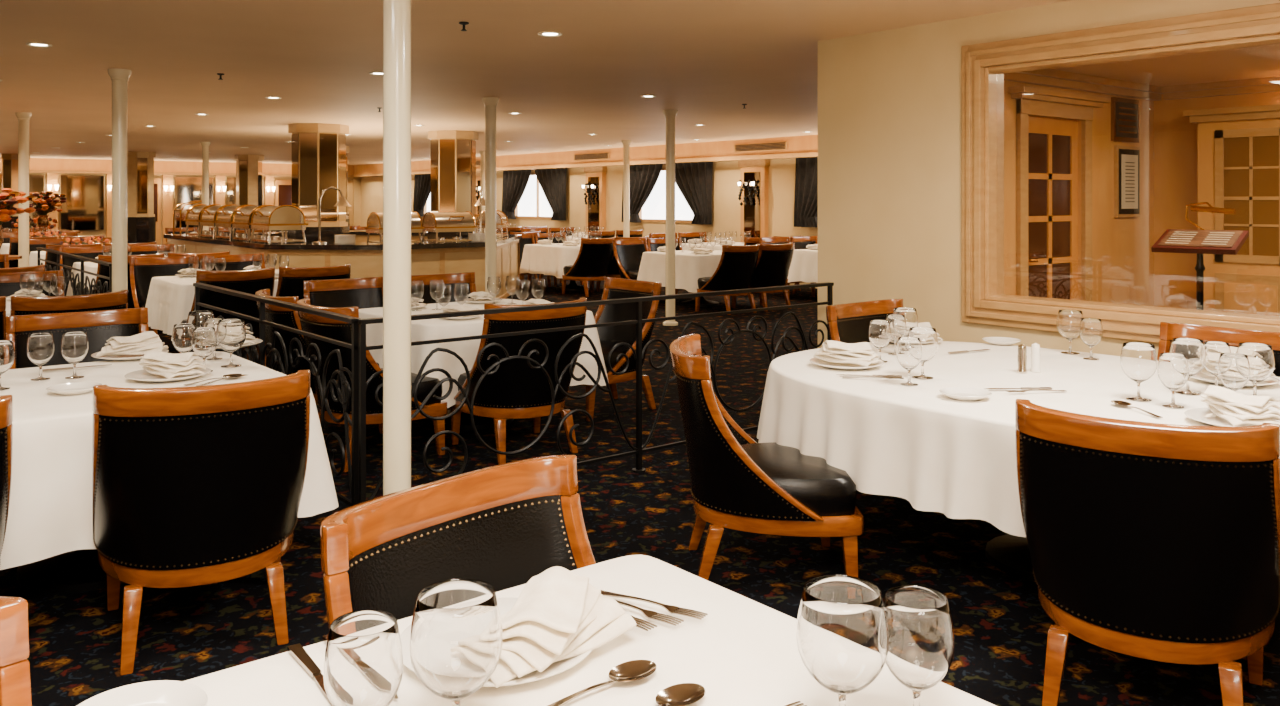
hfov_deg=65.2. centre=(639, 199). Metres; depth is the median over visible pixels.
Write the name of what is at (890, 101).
wall
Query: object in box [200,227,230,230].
dining chair
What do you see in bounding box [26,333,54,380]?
wine glass
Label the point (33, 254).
dining table
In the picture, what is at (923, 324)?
napkin
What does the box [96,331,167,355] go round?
napkin
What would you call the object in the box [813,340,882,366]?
napkin
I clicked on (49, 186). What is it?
wall sconce
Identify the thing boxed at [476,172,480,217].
pilaster
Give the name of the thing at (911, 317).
wine glass
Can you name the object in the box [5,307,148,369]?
dining chair
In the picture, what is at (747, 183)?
wall sconce
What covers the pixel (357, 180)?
wall
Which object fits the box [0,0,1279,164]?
ceiling
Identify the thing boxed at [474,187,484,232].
heat lamp
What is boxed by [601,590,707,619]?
fork
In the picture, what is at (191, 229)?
dining chair
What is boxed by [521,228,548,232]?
dining chair
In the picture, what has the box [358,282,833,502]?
iron railing
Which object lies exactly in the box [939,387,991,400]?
bread plate
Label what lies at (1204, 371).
napkin
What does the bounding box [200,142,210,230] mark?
support column
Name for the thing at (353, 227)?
dining chair
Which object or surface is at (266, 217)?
chafing dish
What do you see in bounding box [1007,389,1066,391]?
fork
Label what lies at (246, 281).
dining chair
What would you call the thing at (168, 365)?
napkin
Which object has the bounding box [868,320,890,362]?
wine glass
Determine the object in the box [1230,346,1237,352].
napkin
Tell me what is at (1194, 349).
wine glass
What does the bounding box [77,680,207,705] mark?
bread plate
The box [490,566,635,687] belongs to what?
napkin
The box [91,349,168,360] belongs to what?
plate
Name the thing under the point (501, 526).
dining chair
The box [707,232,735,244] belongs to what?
place setting
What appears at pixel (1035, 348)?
salt shaker
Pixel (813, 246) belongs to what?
place setting
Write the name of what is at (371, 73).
recessed light
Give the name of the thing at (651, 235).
dining chair
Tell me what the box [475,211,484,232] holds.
chafing dish
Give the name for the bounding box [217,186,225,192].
wall sconce
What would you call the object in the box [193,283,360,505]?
iron railing
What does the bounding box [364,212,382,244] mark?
chafing dish
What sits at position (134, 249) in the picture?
dining chair
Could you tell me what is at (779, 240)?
dining chair
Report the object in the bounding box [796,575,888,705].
wine glass
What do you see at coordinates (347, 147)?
pillar
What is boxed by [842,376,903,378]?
fork
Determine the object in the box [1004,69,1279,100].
trim
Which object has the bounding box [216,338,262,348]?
plate
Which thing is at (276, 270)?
place setting
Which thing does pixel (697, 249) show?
place setting
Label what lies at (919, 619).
wine glass
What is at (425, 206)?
window
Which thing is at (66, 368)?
knife
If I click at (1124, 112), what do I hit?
air vent
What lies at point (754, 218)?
pilaster
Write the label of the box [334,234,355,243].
plate stack
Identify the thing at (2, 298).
dining chair
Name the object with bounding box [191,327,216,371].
wine glass
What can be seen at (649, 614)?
fork
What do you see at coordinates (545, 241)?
place setting
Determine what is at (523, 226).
dining chair
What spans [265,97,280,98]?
recessed light
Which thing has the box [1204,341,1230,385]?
wine glass
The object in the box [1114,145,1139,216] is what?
menu
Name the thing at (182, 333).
wine glass
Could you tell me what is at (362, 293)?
dining chair
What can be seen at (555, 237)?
dining chair
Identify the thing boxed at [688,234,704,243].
place setting
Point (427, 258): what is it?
buffet counter
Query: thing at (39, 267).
dining chair
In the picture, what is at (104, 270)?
dining chair
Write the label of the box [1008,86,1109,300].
door surround
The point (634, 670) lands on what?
spoon
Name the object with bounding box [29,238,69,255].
dining chair
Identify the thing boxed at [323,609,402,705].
wine glass
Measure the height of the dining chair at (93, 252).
0.915 m
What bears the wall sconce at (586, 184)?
attached to the pilaster at (595, 214)
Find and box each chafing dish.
[184,204,229,236]
[198,204,246,237]
[213,204,264,239]
[230,205,283,241]
[248,205,307,243]
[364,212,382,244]
[411,212,424,242]
[422,211,477,242]
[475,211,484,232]
[496,210,508,237]
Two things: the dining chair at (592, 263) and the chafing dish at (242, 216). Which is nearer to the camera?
the chafing dish at (242, 216)
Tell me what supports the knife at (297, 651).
on the dining table at (744, 652)
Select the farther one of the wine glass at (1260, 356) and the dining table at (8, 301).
the dining table at (8, 301)
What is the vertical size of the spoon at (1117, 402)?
0.011 m
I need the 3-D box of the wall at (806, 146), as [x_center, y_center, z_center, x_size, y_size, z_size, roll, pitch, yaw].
[-0.919,-0.900,21.503,0.340,0.360,25.440,0,0,-39]
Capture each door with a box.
[1028,116,1077,299]
[1183,104,1279,315]
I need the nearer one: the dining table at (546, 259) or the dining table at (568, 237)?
the dining table at (546, 259)
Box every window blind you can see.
[427,192,430,211]
[518,175,552,216]
[642,171,693,219]
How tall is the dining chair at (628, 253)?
0.915 m
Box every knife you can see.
[42,364,111,371]
[287,643,328,699]
[322,635,397,698]
[836,374,901,376]
[948,349,990,353]
[985,387,1051,389]
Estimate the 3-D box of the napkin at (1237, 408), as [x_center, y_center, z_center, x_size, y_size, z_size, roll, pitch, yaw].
[2.007,0.679,3.328,0.204,0.097,0.296,0,0,1]
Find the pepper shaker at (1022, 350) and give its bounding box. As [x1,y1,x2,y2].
[1017,344,1026,373]
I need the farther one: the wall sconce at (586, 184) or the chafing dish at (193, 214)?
the wall sconce at (586, 184)
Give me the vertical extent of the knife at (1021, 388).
0.007 m
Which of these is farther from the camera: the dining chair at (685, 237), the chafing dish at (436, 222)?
the dining chair at (685, 237)
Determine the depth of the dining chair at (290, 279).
8.82 m
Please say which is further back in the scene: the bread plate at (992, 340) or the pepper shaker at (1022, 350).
the bread plate at (992, 340)
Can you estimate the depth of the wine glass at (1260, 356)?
3.69 m
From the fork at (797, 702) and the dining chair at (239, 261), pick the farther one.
the dining chair at (239, 261)
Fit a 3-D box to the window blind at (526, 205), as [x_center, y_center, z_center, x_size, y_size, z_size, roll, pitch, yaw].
[-2.356,-0.100,23.711,0.010,1.100,2.000,0,0,-39]
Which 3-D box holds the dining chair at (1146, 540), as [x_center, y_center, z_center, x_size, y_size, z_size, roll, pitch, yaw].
[1.507,1.043,2.975,0.684,0.915,0.723,0,0,31]
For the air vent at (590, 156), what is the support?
attached to the wall at (806, 146)
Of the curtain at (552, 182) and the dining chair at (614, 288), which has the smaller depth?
the dining chair at (614, 288)
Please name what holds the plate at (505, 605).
on the dining table at (744, 652)
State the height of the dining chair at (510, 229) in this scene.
0.915 m
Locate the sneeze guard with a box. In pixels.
[173,200,201,234]
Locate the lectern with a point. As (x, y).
(1199, 242)
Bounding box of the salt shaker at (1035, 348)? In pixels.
[1030,343,1040,371]
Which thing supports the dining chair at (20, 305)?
on the floor
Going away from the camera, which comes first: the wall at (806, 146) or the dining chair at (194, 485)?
the dining chair at (194, 485)
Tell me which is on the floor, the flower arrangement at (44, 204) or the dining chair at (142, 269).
the dining chair at (142, 269)
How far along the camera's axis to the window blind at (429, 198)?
28.09 m
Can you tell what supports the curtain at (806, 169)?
hanging from the wall at (781, 172)
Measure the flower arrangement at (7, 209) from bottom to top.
0.759 m
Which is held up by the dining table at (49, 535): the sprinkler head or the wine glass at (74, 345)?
the wine glass at (74, 345)
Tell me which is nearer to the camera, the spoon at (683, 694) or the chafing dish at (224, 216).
the spoon at (683, 694)
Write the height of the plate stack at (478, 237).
0.110 m
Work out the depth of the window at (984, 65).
5.52 m
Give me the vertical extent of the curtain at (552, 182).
1.230 m
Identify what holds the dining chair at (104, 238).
on the floor
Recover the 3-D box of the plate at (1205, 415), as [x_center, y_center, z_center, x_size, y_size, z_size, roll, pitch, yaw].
[2.000,0.736,3.330,0.330,0.024,0.330,0,0,0]
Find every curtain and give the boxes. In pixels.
[413,174,430,216]
[502,168,566,219]
[622,162,712,223]
[794,157,817,227]
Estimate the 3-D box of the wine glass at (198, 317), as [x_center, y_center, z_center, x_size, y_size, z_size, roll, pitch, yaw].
[-2.130,0.644,4.850,0.126,0.208,0.126,0,0,0]
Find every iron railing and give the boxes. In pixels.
[36,247,111,295]
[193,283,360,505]
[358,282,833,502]
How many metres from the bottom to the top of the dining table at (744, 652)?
0.750 m
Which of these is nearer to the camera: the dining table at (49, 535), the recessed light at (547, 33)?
the dining table at (49, 535)
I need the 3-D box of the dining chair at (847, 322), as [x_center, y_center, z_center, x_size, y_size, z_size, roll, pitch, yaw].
[1.453,1.043,5.560,0.684,0.915,0.723,0,0,-39]
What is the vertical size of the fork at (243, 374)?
0.010 m
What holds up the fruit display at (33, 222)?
on the sideboard
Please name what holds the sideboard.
on the floor
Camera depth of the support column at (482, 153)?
21.99 m
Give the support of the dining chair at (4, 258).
on the floor
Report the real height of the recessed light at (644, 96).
0.010 m
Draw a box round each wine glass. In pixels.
[0,340,14,390]
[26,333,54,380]
[61,332,87,378]
[172,323,195,352]
[187,310,213,327]
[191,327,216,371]
[203,318,223,359]
[216,319,245,367]
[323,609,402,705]
[409,579,502,705]
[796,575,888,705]
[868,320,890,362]
[884,585,953,705]
[886,314,906,354]
[893,307,917,336]
[896,337,921,385]
[908,327,937,379]
[1056,310,1083,354]
[1079,318,1102,359]
[1120,342,1157,401]
[1157,353,1188,408]
[1170,338,1205,394]
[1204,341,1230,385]
[1218,353,1249,391]
[1236,343,1274,401]
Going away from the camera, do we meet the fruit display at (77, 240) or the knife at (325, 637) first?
the knife at (325, 637)
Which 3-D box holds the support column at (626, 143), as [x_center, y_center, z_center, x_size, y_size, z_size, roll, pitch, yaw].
[-0.245,0.210,18.084,0.186,2.579,0.186,0,0,-39]
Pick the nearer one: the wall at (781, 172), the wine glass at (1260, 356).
the wine glass at (1260, 356)
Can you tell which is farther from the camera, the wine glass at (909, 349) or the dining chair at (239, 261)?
the dining chair at (239, 261)
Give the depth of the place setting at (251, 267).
10.09 m
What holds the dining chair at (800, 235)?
on the floor
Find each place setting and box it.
[6,274,65,299]
[175,265,199,277]
[243,265,260,269]
[275,260,278,278]
[411,294,426,310]
[441,283,501,319]
[524,293,551,304]
[537,239,551,244]
[557,229,599,237]
[563,235,580,245]
[657,246,665,251]
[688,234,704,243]
[689,239,714,253]
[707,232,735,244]
[806,244,817,249]
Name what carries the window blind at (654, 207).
attached to the window at (663, 169)
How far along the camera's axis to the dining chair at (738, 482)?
3.77 m
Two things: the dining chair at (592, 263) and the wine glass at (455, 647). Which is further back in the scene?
the dining chair at (592, 263)
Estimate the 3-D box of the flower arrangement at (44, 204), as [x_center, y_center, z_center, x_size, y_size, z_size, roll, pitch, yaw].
[-12.925,0.243,21.597,0.945,0.874,0.771,0,0,22]
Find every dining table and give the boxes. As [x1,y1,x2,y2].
[0,243,9,253]
[0,351,337,592]
[6,299,10,315]
[29,251,45,265]
[66,262,97,295]
[145,276,277,355]
[182,555,995,705]
[359,299,608,429]
[520,243,589,290]
[566,235,587,241]
[637,250,721,306]
[682,242,743,249]
[757,341,1279,581]
[787,249,817,282]
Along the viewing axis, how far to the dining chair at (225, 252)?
11.21 m
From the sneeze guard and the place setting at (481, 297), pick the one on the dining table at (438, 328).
the place setting at (481, 297)
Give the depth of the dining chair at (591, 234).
19.11 m
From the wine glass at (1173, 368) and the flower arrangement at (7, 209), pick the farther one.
the flower arrangement at (7, 209)
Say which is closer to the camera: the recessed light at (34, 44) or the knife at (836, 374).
the knife at (836, 374)
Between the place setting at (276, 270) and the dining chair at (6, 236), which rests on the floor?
the dining chair at (6, 236)
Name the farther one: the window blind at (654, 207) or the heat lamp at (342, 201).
the window blind at (654, 207)
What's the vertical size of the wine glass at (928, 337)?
0.208 m
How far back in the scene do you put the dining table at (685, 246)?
16.86 m
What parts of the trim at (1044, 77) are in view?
lobby cornice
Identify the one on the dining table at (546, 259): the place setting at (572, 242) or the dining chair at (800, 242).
the place setting at (572, 242)
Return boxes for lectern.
[1151,202,1248,309]
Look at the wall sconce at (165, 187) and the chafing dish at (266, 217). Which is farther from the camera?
the wall sconce at (165, 187)
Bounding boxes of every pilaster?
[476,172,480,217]
[584,166,606,234]
[738,159,769,242]
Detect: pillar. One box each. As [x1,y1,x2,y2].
[0,154,29,229]
[128,151,155,242]
[235,155,263,229]
[288,123,349,241]
[346,146,349,225]
[347,160,348,215]
[427,130,478,238]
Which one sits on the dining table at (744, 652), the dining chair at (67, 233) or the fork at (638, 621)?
the fork at (638, 621)
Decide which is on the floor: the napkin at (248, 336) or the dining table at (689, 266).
the dining table at (689, 266)
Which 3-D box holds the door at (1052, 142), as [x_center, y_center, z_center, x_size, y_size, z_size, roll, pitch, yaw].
[3.510,0.400,8.515,0.940,2.200,0.114,0,0,-39]
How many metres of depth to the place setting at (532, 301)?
6.68 m
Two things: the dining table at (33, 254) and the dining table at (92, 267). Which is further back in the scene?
the dining table at (33, 254)
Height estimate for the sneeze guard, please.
0.533 m
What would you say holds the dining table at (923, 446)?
on the floor
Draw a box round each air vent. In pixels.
[476,160,480,165]
[574,152,609,160]
[734,141,787,151]
[1111,97,1138,142]
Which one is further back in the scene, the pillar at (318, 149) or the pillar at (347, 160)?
the pillar at (347, 160)
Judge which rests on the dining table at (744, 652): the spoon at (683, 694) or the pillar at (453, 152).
the spoon at (683, 694)
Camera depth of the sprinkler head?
6.08 m
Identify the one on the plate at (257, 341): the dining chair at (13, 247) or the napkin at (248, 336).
the napkin at (248, 336)
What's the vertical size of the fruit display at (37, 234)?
0.206 m
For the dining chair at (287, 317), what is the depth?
6.13 m
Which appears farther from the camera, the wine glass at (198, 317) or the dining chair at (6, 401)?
the wine glass at (198, 317)
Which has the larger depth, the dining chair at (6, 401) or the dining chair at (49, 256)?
the dining chair at (49, 256)
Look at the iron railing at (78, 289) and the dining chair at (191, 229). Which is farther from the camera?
the dining chair at (191, 229)
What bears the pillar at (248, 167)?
on the floor
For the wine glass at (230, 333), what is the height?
0.208 m
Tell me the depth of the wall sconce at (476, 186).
25.32 m
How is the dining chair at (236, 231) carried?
on the floor
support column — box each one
[16,112,31,266]
[108,68,130,291]
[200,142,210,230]
[383,0,410,495]
[479,151,484,232]
[482,97,498,297]
[622,140,630,236]
[663,110,677,325]
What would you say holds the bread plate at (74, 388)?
on the dining table at (49, 535)
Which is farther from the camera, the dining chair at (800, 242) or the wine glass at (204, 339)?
the dining chair at (800, 242)
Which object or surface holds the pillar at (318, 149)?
on the floor
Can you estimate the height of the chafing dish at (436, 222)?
0.394 m
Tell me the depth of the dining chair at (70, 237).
16.36 m
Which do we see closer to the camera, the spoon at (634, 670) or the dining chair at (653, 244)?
the spoon at (634, 670)
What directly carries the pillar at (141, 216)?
on the floor
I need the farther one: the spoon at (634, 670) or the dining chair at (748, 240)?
the dining chair at (748, 240)
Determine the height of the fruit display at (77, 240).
0.206 m
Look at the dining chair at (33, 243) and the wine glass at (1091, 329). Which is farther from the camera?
the dining chair at (33, 243)
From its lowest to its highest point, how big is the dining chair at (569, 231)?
0.915 m
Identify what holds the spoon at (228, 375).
on the dining table at (49, 535)
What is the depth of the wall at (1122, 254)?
9.09 m
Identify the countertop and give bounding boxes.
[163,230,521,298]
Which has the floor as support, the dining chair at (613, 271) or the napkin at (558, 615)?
the dining chair at (613, 271)
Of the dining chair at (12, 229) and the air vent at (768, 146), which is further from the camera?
the dining chair at (12, 229)
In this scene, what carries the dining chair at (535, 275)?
on the floor
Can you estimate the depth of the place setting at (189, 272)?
9.72 m
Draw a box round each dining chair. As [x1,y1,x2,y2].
[0,254,8,267]
[0,265,44,272]
[0,270,63,296]
[0,296,5,339]
[0,395,12,555]
[0,596,31,705]
[2,232,33,242]
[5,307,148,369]
[9,236,56,267]
[9,255,21,260]
[10,290,127,315]
[11,228,47,231]
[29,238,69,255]
[40,232,77,236]
[45,243,101,269]
[58,246,111,289]
[59,235,103,244]
[71,237,111,244]
[92,370,309,674]
[95,253,163,334]
[104,242,155,245]
[128,244,174,256]
[129,255,197,330]
[165,227,197,241]
[168,251,229,269]
[178,267,274,366]
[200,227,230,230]
[201,253,264,270]
[235,230,264,232]
[255,289,382,433]
[265,264,350,354]
[297,298,447,471]
[303,276,382,404]
[321,455,595,628]
[352,226,366,229]
[411,272,475,303]
[450,297,586,464]
[496,227,521,233]
[510,231,540,279]
[516,233,550,288]
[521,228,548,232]
[522,226,546,227]
[535,232,582,286]
[549,227,574,235]
[561,237,615,296]
[581,277,661,420]
[587,230,614,237]
[597,236,648,291]
[612,238,648,279]
[616,229,642,236]
[647,237,682,293]
[649,232,677,237]
[670,334,863,580]
[678,232,706,242]
[695,244,759,314]
[732,242,794,310]
[744,236,773,293]
[759,237,814,296]
[774,235,803,290]
[790,236,817,293]
[826,298,903,342]
[1015,399,1279,705]
[1157,322,1279,376]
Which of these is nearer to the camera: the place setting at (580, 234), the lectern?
the lectern
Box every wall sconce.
[48,185,58,191]
[164,186,173,192]
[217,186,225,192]
[476,186,479,201]
[582,183,595,204]
[738,179,757,205]
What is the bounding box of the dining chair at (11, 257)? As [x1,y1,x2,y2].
[9,255,21,260]
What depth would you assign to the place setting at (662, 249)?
14.43 m
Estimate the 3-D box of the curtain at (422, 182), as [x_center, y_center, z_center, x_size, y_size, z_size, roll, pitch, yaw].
[-5.552,-0.153,27.298,0.074,1.230,2.800,0,0,-39]
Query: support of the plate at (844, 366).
on the dining table at (923, 446)
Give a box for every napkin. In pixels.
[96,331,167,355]
[139,350,205,378]
[243,326,255,343]
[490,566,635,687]
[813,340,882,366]
[918,322,941,339]
[1200,367,1277,383]
[1200,385,1279,425]
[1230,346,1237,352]
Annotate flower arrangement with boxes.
[0,188,37,247]
[29,191,66,227]
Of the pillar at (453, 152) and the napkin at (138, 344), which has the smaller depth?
the napkin at (138, 344)
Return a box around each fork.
[196,374,246,385]
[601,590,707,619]
[616,600,683,625]
[631,615,656,630]
[785,701,806,705]
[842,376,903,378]
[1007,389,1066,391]
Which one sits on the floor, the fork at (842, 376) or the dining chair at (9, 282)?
the dining chair at (9, 282)
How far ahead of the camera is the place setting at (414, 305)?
6.83 m
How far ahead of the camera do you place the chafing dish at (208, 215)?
14.43 m
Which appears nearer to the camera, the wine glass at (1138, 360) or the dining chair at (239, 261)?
the wine glass at (1138, 360)
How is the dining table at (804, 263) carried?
on the floor
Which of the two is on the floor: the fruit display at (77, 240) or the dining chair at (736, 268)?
the dining chair at (736, 268)
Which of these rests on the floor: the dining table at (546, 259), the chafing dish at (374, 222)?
the dining table at (546, 259)
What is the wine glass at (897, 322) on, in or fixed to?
on the dining table at (923, 446)
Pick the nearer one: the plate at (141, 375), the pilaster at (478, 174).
the plate at (141, 375)
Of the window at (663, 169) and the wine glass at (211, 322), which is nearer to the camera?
the wine glass at (211, 322)
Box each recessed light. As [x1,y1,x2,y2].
[26,42,51,46]
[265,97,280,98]
[369,72,382,74]
[538,31,562,36]
[641,95,655,97]
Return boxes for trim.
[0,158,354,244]
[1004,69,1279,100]
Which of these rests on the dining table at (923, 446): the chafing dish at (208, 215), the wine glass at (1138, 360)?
the wine glass at (1138, 360)
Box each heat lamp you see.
[312,186,350,243]
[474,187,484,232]
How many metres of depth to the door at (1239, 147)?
8.74 m
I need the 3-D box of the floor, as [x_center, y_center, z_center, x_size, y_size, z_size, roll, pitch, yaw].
[-5.785,1.550,12.690,19.400,0.100,33.400,0,0,-39]
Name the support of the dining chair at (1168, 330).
on the floor
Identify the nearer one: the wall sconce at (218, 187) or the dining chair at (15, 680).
the dining chair at (15, 680)
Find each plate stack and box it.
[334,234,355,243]
[468,233,484,241]
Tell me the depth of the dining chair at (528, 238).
17.60 m
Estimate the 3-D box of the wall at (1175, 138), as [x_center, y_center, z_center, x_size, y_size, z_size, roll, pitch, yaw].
[7.364,0.210,6.867,0.150,2.580,7.390,0,0,-39]
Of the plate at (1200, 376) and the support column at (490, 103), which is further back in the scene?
the support column at (490, 103)
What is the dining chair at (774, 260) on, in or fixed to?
on the floor
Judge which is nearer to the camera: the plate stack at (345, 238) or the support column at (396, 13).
the support column at (396, 13)
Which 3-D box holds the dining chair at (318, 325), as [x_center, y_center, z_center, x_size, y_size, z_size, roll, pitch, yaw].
[-1.599,1.043,5.872,0.723,0.915,0.684,0,0,-43]
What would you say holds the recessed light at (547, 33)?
in the ceiling
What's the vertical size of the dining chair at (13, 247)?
0.915 m
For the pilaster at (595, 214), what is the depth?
21.63 m
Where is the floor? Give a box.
[0,274,1279,705]
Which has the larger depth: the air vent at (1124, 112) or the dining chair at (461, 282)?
the air vent at (1124, 112)
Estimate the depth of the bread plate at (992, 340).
5.23 m
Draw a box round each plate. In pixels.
[46,382,101,394]
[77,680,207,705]
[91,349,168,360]
[125,368,210,381]
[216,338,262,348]
[400,598,591,686]
[810,358,883,369]
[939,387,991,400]
[982,337,1020,344]
[1184,408,1279,426]
[1191,372,1279,386]
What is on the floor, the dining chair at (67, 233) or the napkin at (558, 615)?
the dining chair at (67, 233)
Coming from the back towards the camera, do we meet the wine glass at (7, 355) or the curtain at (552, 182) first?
the curtain at (552, 182)
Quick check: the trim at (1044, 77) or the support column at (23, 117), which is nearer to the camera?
the trim at (1044, 77)
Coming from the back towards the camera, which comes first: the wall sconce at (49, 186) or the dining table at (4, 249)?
the wall sconce at (49, 186)
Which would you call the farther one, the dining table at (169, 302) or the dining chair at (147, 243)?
the dining chair at (147, 243)
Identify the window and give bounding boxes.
[423,202,426,213]
[514,173,551,218]
[639,167,691,222]
[962,3,1279,342]
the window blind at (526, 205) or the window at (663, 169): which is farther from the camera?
the window blind at (526, 205)
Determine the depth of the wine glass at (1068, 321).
4.84 m
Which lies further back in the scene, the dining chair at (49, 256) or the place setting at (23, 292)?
the dining chair at (49, 256)
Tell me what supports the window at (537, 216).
in the wall at (781, 172)
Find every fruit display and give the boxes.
[11,217,57,229]
[29,230,66,237]
[60,236,110,245]
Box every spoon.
[184,374,241,385]
[548,660,656,705]
[655,683,705,705]
[1111,400,1162,417]
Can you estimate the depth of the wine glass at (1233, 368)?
3.58 m
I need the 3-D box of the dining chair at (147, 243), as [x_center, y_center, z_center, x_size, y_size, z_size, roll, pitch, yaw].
[-7.213,1.043,14.051,0.684,0.915,0.723,0,0,-40]
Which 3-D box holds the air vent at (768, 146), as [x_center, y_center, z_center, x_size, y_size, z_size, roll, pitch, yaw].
[2.105,-0.930,17.543,0.030,0.140,1.300,0,0,-39]
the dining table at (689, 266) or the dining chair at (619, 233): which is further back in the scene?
the dining chair at (619, 233)
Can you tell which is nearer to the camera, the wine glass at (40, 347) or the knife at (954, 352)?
the wine glass at (40, 347)
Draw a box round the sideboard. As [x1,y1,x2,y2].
[10,229,80,232]
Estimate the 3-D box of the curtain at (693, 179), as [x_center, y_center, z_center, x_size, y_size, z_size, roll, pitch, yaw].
[0.494,-0.153,19.842,0.074,1.230,2.800,0,0,-39]
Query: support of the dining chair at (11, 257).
on the floor
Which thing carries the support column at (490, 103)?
on the floor
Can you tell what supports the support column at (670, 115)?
on the floor
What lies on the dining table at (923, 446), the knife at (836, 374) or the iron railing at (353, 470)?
the knife at (836, 374)
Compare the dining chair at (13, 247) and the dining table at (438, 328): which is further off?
the dining chair at (13, 247)
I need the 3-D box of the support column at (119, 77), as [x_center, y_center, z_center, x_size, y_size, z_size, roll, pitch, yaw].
[-4.311,0.210,8.285,0.186,2.579,0.186,0,0,-39]
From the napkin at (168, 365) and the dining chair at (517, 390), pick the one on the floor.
the dining chair at (517, 390)
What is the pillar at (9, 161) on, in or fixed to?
on the floor
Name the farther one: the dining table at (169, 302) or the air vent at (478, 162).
the air vent at (478, 162)
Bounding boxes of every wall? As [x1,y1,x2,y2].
[0,172,360,244]
[353,135,817,176]
[361,158,817,288]
[818,0,1279,355]
[1004,80,1153,305]
[1154,92,1279,309]

